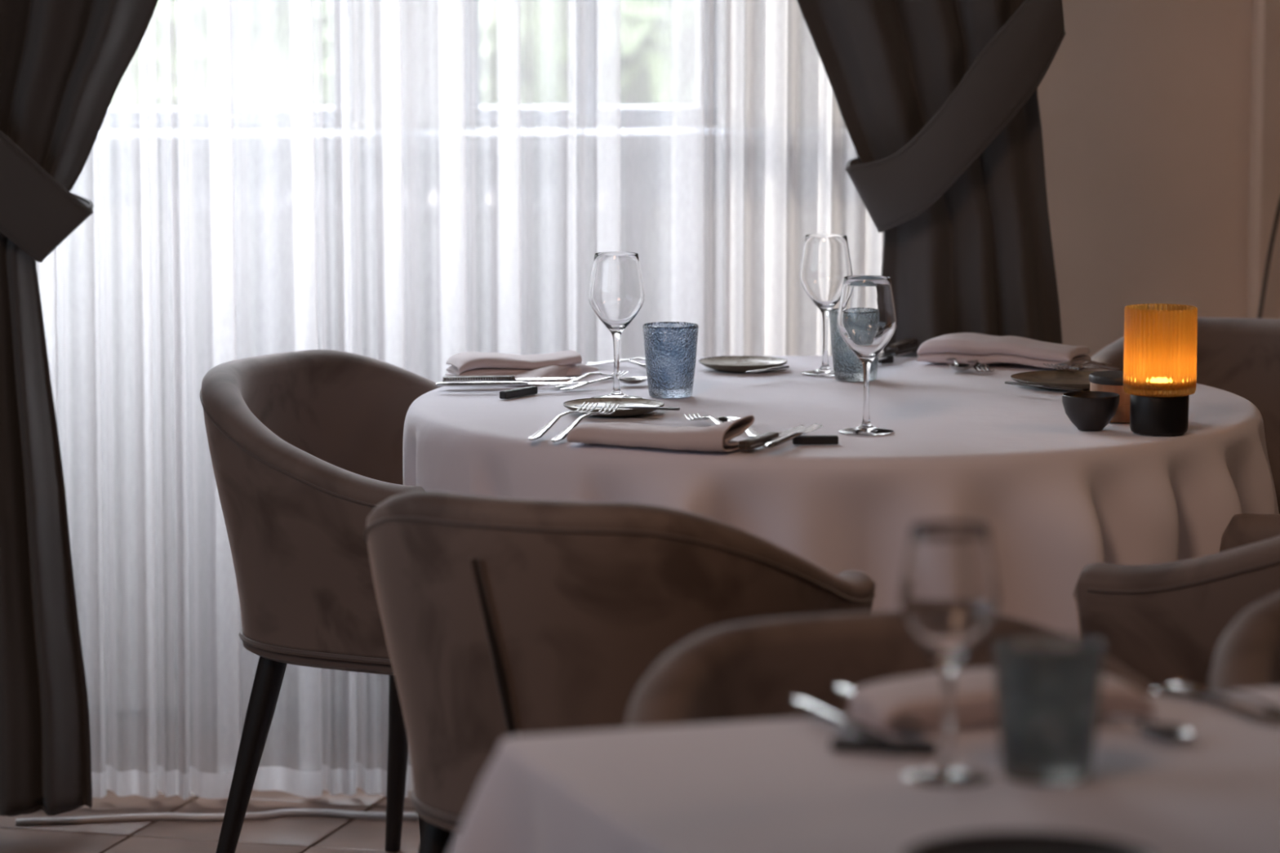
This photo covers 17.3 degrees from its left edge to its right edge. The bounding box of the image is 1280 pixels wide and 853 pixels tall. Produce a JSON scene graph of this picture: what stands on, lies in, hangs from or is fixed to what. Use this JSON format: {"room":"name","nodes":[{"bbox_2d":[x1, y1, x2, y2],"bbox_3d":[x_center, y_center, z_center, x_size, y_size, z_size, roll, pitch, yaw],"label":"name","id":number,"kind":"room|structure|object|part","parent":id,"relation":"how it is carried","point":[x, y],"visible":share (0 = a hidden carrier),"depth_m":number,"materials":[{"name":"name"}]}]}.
{"room":"restaurant dining room","nodes":[
{"label":"restaurant dining room","id":0,"kind":"room"},
{"bbox_2d":[0,706,420,852],"bbox_3d":[0.300,1.155,3.071,7.000,0.111,10.600,0,7,0],"label":"floor","id":1,"kind":"structure","parent":0,"point":[288,833],"depth_m":6.74,"materials":[{"name":"brown tile"}]},
{"bbox_2d":[15,808,418,825],"bbox_3d":[-0.655,0.624,6.757,0.683,0.011,0.056,0,7,-3],"label":"cable","id":2,"kind":"object","parent":1,"relation":"on","point":[326,812],"visible":0.84,"depth_m":6.75,"materials":[{"name":"white plastic"}]},
{"bbox_2d":[199,349,443,852],"bbox_3d":[-0.371,0.301,6.217,0.518,0.790,0.573,4,8,31],"label":"tub chair","id":3,"kind":"object","parent":1,"relation":"on","point":[304,446],"visible":0.58,"depth_m":6.05,"materials":[{"name":"beige fabric"}]},
{"bbox_3d":[-0.572,0.516,6.133,0.133,0.385,0.042,-2,7,-14],"label":"leg","id":4,"kind":"part","parent":3,"relation":"part of","materials":[{"name":"black wood"}]},
{"bbox_3d":[-0.346,0.310,6.204,0.458,0.026,0.450,4,8,31],"label":"seat","id":5,"kind":"part","parent":3,"relation":"part of","materials":[{"name":"brown fabric"}]},
{"bbox_3d":[-0.372,0.105,6.193,0.507,0.395,0.566,4,8,31],"label":"backrest","id":6,"kind":"part","parent":3,"relation":"part of","materials":[{"name":"beige fabric"}]},
{"bbox_3d":[-0.367,0.473,6.471,0.042,0.385,0.133,-2,7,-14],"label":"leg","id":7,"kind":"part","parent":3,"relation":"part of","materials":[{"name":"black wood"}]},
{"bbox_3d":[-0.302,0.537,5.965,0.043,0.385,0.081,-2,7,-14],"label":"leg","id":8,"kind":"part","parent":3,"relation":"part of","materials":[{"name":"black wood"}]},
{"bbox_2d":[168,187,650,730],"bbox_3d":[-0.406,0.059,7.459,0.850,0.956,0.089,-1,7,-4],"label":"radiator","id":9,"kind":"object","parent":1,"relation":"on","point":[265,211],"visible":0.2,"depth_m":7.38,"materials":[{"name":"white metal"}]},
{"bbox_2d":[364,489,875,852],"bbox_3d":[-0.047,0.447,5.070,0.573,0.790,0.518,3,8,23],"label":"tub chair","id":10,"kind":"object","parent":1,"relation":"on","point":[502,618],"visible":0.59,"depth_m":4.83,"materials":[{"name":"beige fabric"}]},
{"bbox_3d":[-0.275,0.652,5.068,0.133,0.385,0.042,-3,8,-22],"label":"leg","id":11,"kind":"part","parent":10,"relation":"part of","materials":[{"name":"black wood"}]},
{"bbox_3d":[-0.036,0.451,5.097,0.450,0.026,0.458,3,8,23],"label":"seat","id":12,"kind":"part","parent":10,"relation":"part of","materials":[{"name":"brown fabric"}]},
{"bbox_2d":[624,610,1161,728],"bbox_3d":[0.266,0.599,3.884,0.573,0.790,0.518,-2,8,-18],"label":"tub chair","id":13,"kind":"object","parent":1,"relation":"on","point":[752,670],"visible":0.26,"depth_m":4.00,"materials":[{"name":"beige fabric"}]},
{"bbox_2d":[1072,513,1279,694],"bbox_3d":[0.879,0.414,5.333,0.518,0.790,0.573,4,8,30],"label":"tub chair","id":14,"kind":"object","parent":1,"relation":"on","point":[1166,623],"visible":0.41,"depth_m":5.14,"materials":[{"name":"beige fabric"}]},
{"bbox_2d":[1083,317,1279,514],"bbox_3d":[0.936,0.244,6.662,0.573,0.790,0.518,3,8,20],"label":"tub chair","id":15,"kind":"object","parent":1,"relation":"on","point":[1240,357],"visible":0.15,"depth_m":6.81,"materials":[{"name":"beige fabric"}]},
{"bbox_2d":[1208,591,1279,690],"bbox_3d":[0.829,0.573,4.083,0.573,0.790,0.518,-2,8,-18],"label":"tub chair","id":16,"kind":"object","parent":1,"relation":"on","point":[1247,655],"visible":0.44,"depth_m":4.08,"materials":[{"name":"beige fabric"}]},
{"bbox_3d":[0.277,0.336,6.113,1.202,0.746,1.202,0,7,0],"label":"round table","id":17,"kind":"object","parent":1,"relation":"on","visible":0},
{"bbox_2d":[402,355,1279,635],"bbox_3d":[0.306,0.315,6.148,1.292,0.720,1.342,0,7,0],"label":"tablecloth","id":18,"kind":"object","parent":17,"relation":"on","point":[1055,499],"visible":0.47,"depth_m":5.59,"materials":[{"name":"white fabric"}]},
{"bbox_2d":[442,375,577,382],"bbox_3d":[-0.190,-0.069,6.216,0.201,0.011,0.020,-1,7,-8],"label":"steak knife","id":19,"kind":"object","parent":18,"relation":"on","point":[475,378],"visible":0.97,"depth_m":6.20,"materials":[{"name":"silver metal"}]},
{"bbox_3d":[-0.237,-0.068,6.210,0.105,0.011,0.019,-1,7,-8],"label":"handle","id":20,"kind":"part","parent":19,"relation":"part of","materials":[{"name":"silver metal"}]},
{"bbox_3d":[-0.138,-0.070,6.224,0.095,0.002,0.014,-1,7,-8],"label":"blade","id":21,"kind":"part","parent":19,"relation":"part of","materials":[{"name":"silver metal"}]},
{"bbox_2d":[435,381,589,386],"bbox_3d":[-0.186,-0.062,6.156,0.225,0.007,0.020,-1,7,-5],"label":"table knife","id":22,"kind":"object","parent":18,"relation":"on","point":[458,384],"visible":1,"depth_m":6.15,"materials":[{"name":"silver metal"}]},
{"bbox_2d":[499,386,537,399],"bbox_3d":[-0.176,-0.049,6.106,0.011,0.011,0.081,5,9,33],"label":"knife rest","id":23,"kind":"object","parent":18,"relation":"on","point":[530,390],"visible":1,"depth_m":6.10,"materials":[{"name":"black"}]},
{"bbox_2d":[444,349,598,382],"bbox_3d":[-0.189,-0.094,6.342,0.203,0.038,0.206,3,8,20],"label":"napkin","id":24,"kind":"object","parent":18,"relation":"on","point":[568,362],"visible":0.94,"depth_m":6.30,"materials":[{"name":"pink fabric"}]},
{"bbox_2d":[528,401,598,439],"bbox_3d":[-0.106,-0.007,5.696,0.024,0.029,0.193,3,8,24],"label":"fork","id":25,"kind":"object","parent":18,"relation":"on","point":[543,430],"visible":1,"depth_m":5.67,"materials":[{"name":"silver metal"}]},
{"bbox_2d":[551,403,619,441],"bbox_3d":[-0.076,-0.005,5.681,0.024,0.029,0.193,3,8,23],"label":"fork","id":26,"kind":"object","parent":18,"relation":"on","point":[562,435],"visible":0.98,"depth_m":5.65,"materials":[{"name":"silver metal"}]},
{"bbox_2d":[553,370,627,387],"bbox_3d":[-0.076,-0.073,6.273,0.024,0.014,0.180,5,9,32],"label":"fork","id":27,"kind":"object","parent":18,"relation":"on","point":[580,377],"visible":0.8,"depth_m":6.26,"materials":[{"name":"silver metal"}]},
{"bbox_2d":[560,376,647,390],"bbox_3d":[-0.051,-0.066,6.214,0.160,0.015,0.039,-5,9,-35],"label":"spoon","id":28,"kind":"object","parent":18,"relation":"on","point":[629,380],"visible":0.89,"depth_m":6.22,"materials":[{"name":"silver metal"}]},
{"bbox_2d":[563,397,664,417],"bbox_3d":[-0.037,-0.025,5.907,0.142,0.014,0.142,0,7,0],"label":"plate","id":29,"kind":"object","parent":18,"relation":"on","point":[623,402],"visible":0.84,"depth_m":5.94,"materials":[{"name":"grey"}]},
{"bbox_2d":[574,404,679,410],"bbox_3d":[-0.018,-0.026,5.838,0.150,0.003,0.017,2,8,15],"label":"butter knife","id":30,"kind":"object","parent":29,"relation":"on","point":[584,406],"visible":0.87,"depth_m":5.83,"materials":[{"name":"grey metal"}]},
{"bbox_2d":[583,359,645,368],"bbox_3d":[-0.023,-0.095,6.442,0.170,0.015,0.039,4,8,31],"label":"fork","id":31,"kind":"object","parent":18,"relation":"on","point":[643,366],"visible":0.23,"depth_m":6.44,"materials":[{"name":"silver metal"}]},
{"bbox_2d":[586,357,644,364],"bbox_3d":[-0.005,-0.100,6.481,0.170,0.014,0.024,4,8,26],"label":"fork","id":32,"kind":"object","parent":18,"relation":"on","point":[633,358],"visible":0.19,"depth_m":6.49,"materials":[{"name":"silver metal"}]},
{"bbox_2d":[588,252,644,398],"bbox_3d":[-0.034,-0.144,6.060,0.081,0.210,0.081,0,7,0],"label":"wine glass","id":33,"kind":"object","parent":18,"relation":"on","point":[616,295],"visible":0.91,"depth_m":6.03,"materials":[{"name":"clear glass"}]},
{"bbox_2d":[566,414,754,452],"bbox_3d":[0.027,0.004,5.558,0.232,0.043,0.100,4,8,26],"label":"napkin","id":34,"kind":"object","parent":18,"relation":"on","point":[717,437],"visible":0.98,"depth_m":5.52,"materials":[{"name":"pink fabric"}]},
{"bbox_2d":[642,321,698,398],"bbox_3d":[0.044,-0.096,6.105,0.081,0.104,0.081,0,7,0],"label":"tumbler","id":35,"kind":"object","parent":18,"relation":"on","point":[670,348],"visible":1,"depth_m":6.08,"materials":[{"name":"blue glass"}]},
{"bbox_2d":[684,413,722,424],"bbox_3d":[0.099,-0.007,5.752,0.024,0.014,0.165,-3,8,-20],"label":"fork","id":36,"kind":"object","parent":18,"relation":"on","point":[715,420],"visible":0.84,"depth_m":5.77,"materials":[{"name":"silver metal"}]},
{"bbox_2d":[715,416,759,436],"bbox_3d":[0.136,-0.002,5.713,0.039,0.015,0.165,-2,8,-15],"label":"spoon","id":37,"kind":"object","parent":18,"relation":"on","point":[750,431],"visible":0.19,"depth_m":5.68,"materials":[{"name":"silver metal"}]},
{"bbox_2d":[698,355,787,373],"bbox_3d":[0.157,-0.094,6.443,0.136,0.014,0.136,0,7,0],"label":"plate","id":38,"kind":"object","parent":18,"relation":"on","point":[735,364],"visible":0.95,"depth_m":6.47,"materials":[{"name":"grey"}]},
{"bbox_2d":[745,365,789,373],"bbox_3d":[0.189,-0.085,6.289,0.017,0.003,0.100,6,9,39],"label":"butter knife","id":39,"kind":"object","parent":18,"relation":"on","point":[780,366],"visible":1,"depth_m":6.29,"materials":[{"name":"grey metal"}]},
{"bbox_2d":[737,424,804,450],"bbox_3d":[0.180,0.012,5.593,0.019,0.011,0.226,3,8,23],"label":"steak knife","id":40,"kind":"object","parent":18,"relation":"on","point":[753,442],"visible":0.94,"depth_m":5.53,"materials":[{"name":"silver metal"}]},
{"bbox_3d":[0.157,0.019,5.539,0.019,0.011,0.105,3,8,23],"label":"handle","id":41,"kind":"part","parent":40,"relation":"part of","materials":[{"name":"silver metal"}]},
{"bbox_3d":[0.202,0.006,5.641,0.014,0.002,0.120,3,8,23],"label":"blade","id":42,"kind":"part","parent":40,"relation":"part of","materials":[{"name":"silver metal"}]},
{"bbox_2d":[763,422,822,448],"bbox_3d":[0.205,0.012,5.567,0.020,0.007,0.215,3,9,21],"label":"table knife","id":43,"kind":"object","parent":18,"relation":"on","point":[782,440],"visible":1,"depth_m":5.54,"materials":[{"name":"silver metal"}]},
{"bbox_2d":[792,435,838,444],"bbox_3d":[0.232,0.018,5.580,0.060,0.011,0.011,-1,7,-4],"label":"knife rest","id":44,"kind":"object","parent":18,"relation":"on","point":[819,439],"visible":1,"depth_m":5.58,"materials":[{"name":"black"}]},
{"bbox_2d":[799,233,852,376],"bbox_3d":[0.281,-0.184,6.378,0.081,0.210,0.081,0,7,0],"label":"wine glass","id":45,"kind":"object","parent":18,"relation":"on","point":[825,261],"visible":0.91,"depth_m":6.34,"materials":[{"name":"clear glass"}]},
{"bbox_2d":[828,308,879,381],"bbox_3d":[0.323,-0.122,6.313,0.081,0.104,0.081,0,7,0],"label":"tumbler","id":46,"kind":"object","parent":18,"relation":"on","point":[847,366],"visible":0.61,"depth_m":6.29,"materials":[{"name":"blue glass"}]},
{"bbox_2d":[836,275,897,435],"bbox_3d":[0.306,-0.097,5.692,0.081,0.210,0.081,0,7,0],"label":"wine glass","id":47,"kind":"object","parent":18,"relation":"on","point":[867,321],"visible":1,"depth_m":5.66,"materials":[{"name":"clear glass"}]},
{"bbox_2d":[878,355,893,363],"bbox_3d":[0.381,-0.104,6.535,0.023,0.011,0.011,-4,8,-28],"label":"knife rest","id":48,"kind":"object","parent":18,"relation":"on","point":[891,358],"visible":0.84,"depth_m":6.53,"materials":[{"name":"black"}]},
{"bbox_2d":[879,338,917,355],"bbox_3d":[0.400,-0.123,6.639,0.019,0.011,0.201,3,8,21],"label":"steak knife","id":49,"kind":"object","parent":18,"relation":"on","point":[908,343],"visible":0.83,"depth_m":6.66,"materials":[{"name":"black metal"}]},
{"bbox_3d":[0.381,-0.117,6.591,0.014,0.002,0.095,3,8,21],"label":"blade","id":50,"kind":"part","parent":49,"relation":"part of","materials":[{"name":"silver metal"}]},
{"bbox_3d":[0.417,-0.129,6.683,0.019,0.011,0.105,3,8,21],"label":"handle","id":51,"kind":"part","parent":49,"relation":"part of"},
{"bbox_2d":[878,346,919,359],"bbox_3d":[0.397,-0.113,6.575,0.020,0.007,0.200,4,8,26],"label":"table knife","id":52,"kind":"object","parent":18,"relation":"on","point":[913,349],"visible":0.66,"depth_m":6.59,"materials":[{"name":"silver metal"}]},
{"bbox_2d":[946,358,973,370],"bbox_3d":[0.480,-0.099,6.471,0.039,0.015,0.165,-1,7,-9],"label":"spoon","id":53,"kind":"object","parent":18,"relation":"on","point":[957,366],"visible":1,"depth_m":6.43,"materials":[{"name":"silver metal"}]},
{"bbox_2d":[966,360,994,372],"bbox_3d":[0.513,-0.095,6.449,0.024,0.014,0.165,-1,7,-8],"label":"fork","id":54,"kind":"object","parent":18,"relation":"on","point":[978,364],"visible":0.98,"depth_m":6.41,"materials":[{"name":"silver metal"}]},
{"bbox_2d":[916,333,1091,368],"bbox_3d":[0.566,-0.119,6.511,0.252,0.045,0.115,3,8,25],"label":"napkin","id":55,"kind":"object","parent":18,"relation":"on","point":[963,347],"visible":0.93,"depth_m":6.47,"materials":[{"name":"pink fabric"}]},
{"bbox_2d":[1004,381,1082,391],"bbox_3d":[0.583,-0.058,6.084,0.140,0.003,0.017,7,10,44],"label":"butter knife","id":56,"kind":"object","parent":18,"relation":"on","point":[1006,382],"visible":0.99,"depth_m":6.09,"materials":[{"name":"grey metal"}]},
{"bbox_2d":[1010,370,1095,391],"bbox_3d":[0.637,-0.066,6.227,0.180,0.014,0.180,0,7,0],"label":"plate","id":57,"kind":"object","parent":18,"relation":"on","point":[1079,380],"visible":0.62,"depth_m":6.27,"materials":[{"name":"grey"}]},
{"bbox_2d":[1043,357,1111,368],"bbox_3d":[0.670,-0.095,6.419,0.024,0.019,0.189,5,9,34],"label":"fork","id":58,"kind":"object","parent":18,"relation":"on","point":[1068,363],"visible":0.98,"depth_m":6.39,"materials":[{"name":"silver metal"}]},
{"bbox_2d":[1053,361,1121,372],"bbox_3d":[0.679,-0.088,6.371,0.024,0.019,0.179,5,9,35],"label":"fork","id":59,"kind":"object","parent":18,"relation":"on","point":[1078,366],"visible":1,"depth_m":6.34,"materials":[{"name":"silver metal"}]},
{"bbox_2d":[1062,391,1119,431],"bbox_3d":[0.612,-0.020,5.732,0.078,0.048,0.078,0,7,0],"label":"dip bowl","id":60,"kind":"object","parent":18,"relation":"on","point":[1088,411],"visible":1,"depth_m":5.71,"materials":[{"name":"grey ceramic"}]},
{"bbox_2d":[1088,370,1130,422],"bbox_3d":[0.669,-0.042,5.842,0.095,0.064,0.095,0,7,0],"label":"wooden pot","id":61,"kind":"object","parent":18,"relation":"on","point":[1112,381],"visible":0.37,"depth_m":5.80,"materials":[{"name":"brown wood"}]},
{"bbox_3d":[0.669,-0.068,5.839,0.095,0.012,0.095,0,7,0],"label":"lid","id":62,"kind":"part","parent":61,"relation":"part of","materials":[{"name":"grey stone"}]},
{"bbox_2d":[1123,303,1197,435],"bbox_3d":[0.702,-0.076,5.690,0.098,0.170,0.098,0,7,0],"label":"candle holder","id":63,"kind":"object","parent":18,"relation":"on","point":[1160,353],"visible":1,"depth_m":5.65,"materials":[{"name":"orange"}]},
{"bbox_3d":[0.733,0.670,3.495,1.480,0.746,0.930,-2,8,-18],"label":"square table","id":64,"kind":"object","parent":1,"relation":"on","visible":0},
{"bbox_2d":[448,687,1279,852],"bbox_3d":[0.745,0.441,3.477,1.790,0.295,1.265,-2,8,-18],"label":"tablecloth","id":65,"kind":"object","parent":64,"relation":"on","point":[772,785],"visible":0.89,"depth_m":3.47,"materials":[{"name":"white fabric"}]},
{"bbox_2d":[790,696,898,745],"bbox_3d":[0.174,0.256,3.660,0.020,0.007,0.215,-3,8,-20],"label":"table knife","id":66,"kind":"object","parent":65,"relation":"on","point":[858,729],"visible":1,"depth_m":3.65,"materials":[{"name":"silver metal"}]},
{"bbox_2d":[831,682,928,731],"bbox_3d":[0.209,0.247,3.717,0.020,0.007,0.215,-2,8,-17],"label":"table knife","id":67,"kind":"object","parent":65,"relation":"on","point":[844,689],"visible":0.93,"depth_m":3.66,"materials":[{"name":"silver metal"}]},
{"bbox_2d":[830,736,937,755],"bbox_3d":[0.207,0.272,3.587,0.091,0.011,0.011,2,8,15],"label":"knife rest","id":68,"kind":"object","parent":65,"relation":"on","point":[918,748],"visible":1,"depth_m":3.58,"materials":[{"name":"black"}]},
{"bbox_2d":[900,520,998,786],"bbox_3d":[0.254,0.186,3.474,0.081,0.210,0.081,0,7,0],"label":"wine glass","id":69,"kind":"object","parent":65,"relation":"on","point":[949,595],"visible":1,"depth_m":3.44,"materials":[{"name":"clear glass"}]},
{"bbox_2d":[848,668,1154,731],"bbox_3d":[0.316,0.236,3.755,0.255,0.036,0.126,-2,8,-16],"label":"napkin","id":70,"kind":"object","parent":65,"relation":"on","point":[919,698],"visible":0.71,"depth_m":3.71,"materials":[{"name":"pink fabric"}]},
{"bbox_2d":[904,831,1151,852],"bbox_3d":[0.290,0.328,3.133,0.190,0.014,0.190,0,7,0],"label":"plate","id":71,"kind":"object","parent":65,"relation":"on","point":[1006,842],"visible":1,"depth_m":3.20,"materials":[{"name":"grey ceramic"}]},
{"bbox_2d":[992,633,1104,784],"bbox_3d":[0.337,0.234,3.486,0.092,0.112,0.092,0,7,0],"label":"tumbler","id":72,"kind":"object","parent":65,"relation":"on","point":[1048,686],"visible":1,"depth_m":3.45,"materials":[{"name":"teal glass"}]},
{"bbox_2d":[1097,714,1195,739],"bbox_3d":[0.420,0.258,3.676,0.039,0.015,0.160,-6,10,-40],"label":"spoon","id":73,"kind":"object","parent":65,"relation":"on","point":[1160,731],"visible":0.91,"depth_m":3.65,"materials":[{"name":"silver metal"}]},
{"bbox_2d":[1153,688,1279,717],"bbox_3d":[0.533,0.245,3.780,0.024,0.014,0.200,-6,9,-37],"label":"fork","id":74,"kind":"object","parent":65,"relation":"on","point":[1274,710],"visible":1,"depth_m":3.78,"materials":[{"name":"silver metal"}]},
{"bbox_2d":[1168,680,1279,722],"bbox_3d":[0.525,0.248,3.789,0.020,0.007,0.200,-3,8,-21],"label":"table knife","id":75,"kind":"object","parent":65,"relation":"on","point":[1218,700],"visible":0.99,"depth_m":3.78,"materials":[{"name":"silver metal"}]},
{"bbox_2d":[35,0,1253,711],"bbox_3d":[0.300,-1.141,7.608,6.616,3.300,0.140,-1,7,-4],"label":"wall","id":76,"kind":"structure","parent":0,"point":[1144,105],"depth_m":7.64,"materials":[{"name":"paint"}]},
{"bbox_2d":[110,0,349,128],"bbox_3d":[-0.852,-1.552,7.451,0.675,2.045,0.065,-1,7,-4],"label":"window","id":77,"kind":"structure","parent":76,"relation":"in","point":[260,117],"depth_m":7.56,"materials":[{"name":"grey paint"}]},
{"bbox_2d":[70,150,859,202],"bbox_3d":[-0.850,-0.446,7.532,2.860,0.090,0.020,-1,7,-4],"label":"trim","id":78,"kind":"structure","parent":76,"relation":"attached to","point":[268,171],"depth_m":7.56,"materials":[{"name":"grey paint"}]},
{"bbox_2d":[92,127,854,153],"bbox_3d":[-0.850,-0.508,7.506,2.900,0.035,0.160,-1,7,-4],"label":"trim","id":79,"kind":"structure","parent":76,"relation":"attached to","point":[658,139],"depth_m":7.47,"materials":[{"name":"grey paint"}]},
{"bbox_2d":[464,0,717,126],"bbox_3d":[-0.092,-1.559,7.504,0.465,2.045,0.065,-1,7,-4],"label":"window","id":80,"kind":"structure","parent":76,"relation":"in","point":[545,115],"depth_m":7.60,"materials":[{"name":"grey paint"}]},
{"bbox_3d":[0.014,-1.149,7.571,0.181,1.145,0.005,-1,7,-4],"label":"pane","id":81,"kind":"part","parent":80,"relation":"part of","materials":[{"name":"clear glass"}]},
{"bbox_2d":[1247,0,1279,319],"bbox_3d":[1.180,-1.137,7.570,0.140,3.300,0.060,-1,7,-4],"label":"trim","id":82,"kind":"structure","parent":76,"relation":"attached to","point":[1264,150],"depth_m":7.62,"materials":[{"name":"paint"}]},
{"bbox_2d":[1257,199,1279,318],"bbox_3d":[1.133,-0.874,7.500,0.063,2.788,0.007,0,7,0],"label":"cord","id":83,"kind":"object","parent":76,"relation":"hanging from","point":[1277,213],"visible":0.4,"depth_m":7.57,"materials":[{"name":"black plastic"}]},
{"label":"outside","id":84,"kind":"structure","parent":0,"visible":0},
{"bbox_3d":[0.000,-0.868,22.067,60.000,0.100,28.600,0,7,0],"label":"lawn","id":85,"kind":"structure","parent":84,"visible":0},
{"bbox_2d":[110,0,696,106],"bbox_3d":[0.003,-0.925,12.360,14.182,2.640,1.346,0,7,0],"label":"window pane","id":86,"kind":"object","parent":85,"relation":"on","point":[269,20],"visible":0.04,"depth_m":12.00,"materials":[{"name":"glass"}]},
{"bbox_3d":[0.300,-2.203,2.491,7.000,0.100,10.300,0,7,0],"label":"ceiling","id":87,"kind":"structure","parent":0,"visible":0},
{"bbox_3d":[-0.300,-2.575,6.445,3.202,0.162,0.248,0,7,0],"label":"rail","id":88,"kind":"object","parent":87,"relation":"attached to","visible":0},
{"bbox_2d":[0,0,158,816],"bbox_3d":[-0.963,-0.885,6.457,1.657,3.024,0.141,-1,7,-6],"label":"drape","id":89,"kind":"object","parent":88,"relation":"hanging from","point":[63,63],"visible":1,"depth_m":6.56,"materials":[{"name":"grey fabric"}]},
{"bbox_2d":[39,0,884,799],"bbox_3d":[-0.290,-0.941,6.707,1.822,3.110,0.074,-1,7,-4],"label":"sheer curtain","id":90,"kind":"object","parent":88,"relation":"hanging from","point":[630,150],"visible":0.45,"depth_m":6.78,"materials":[{"name":"white fabric"}]},
{"bbox_2d":[796,0,1066,357],"bbox_3d":[0.209,-0.924,6.584,1.051,3.070,0.142,-1,7,-5],"label":"drape","id":91,"kind":"object","parent":88,"relation":"hanging from","point":[937,100],"visible":0.41,"depth_m":6.69,"materials":[{"name":"grey fabric"}]}
]}

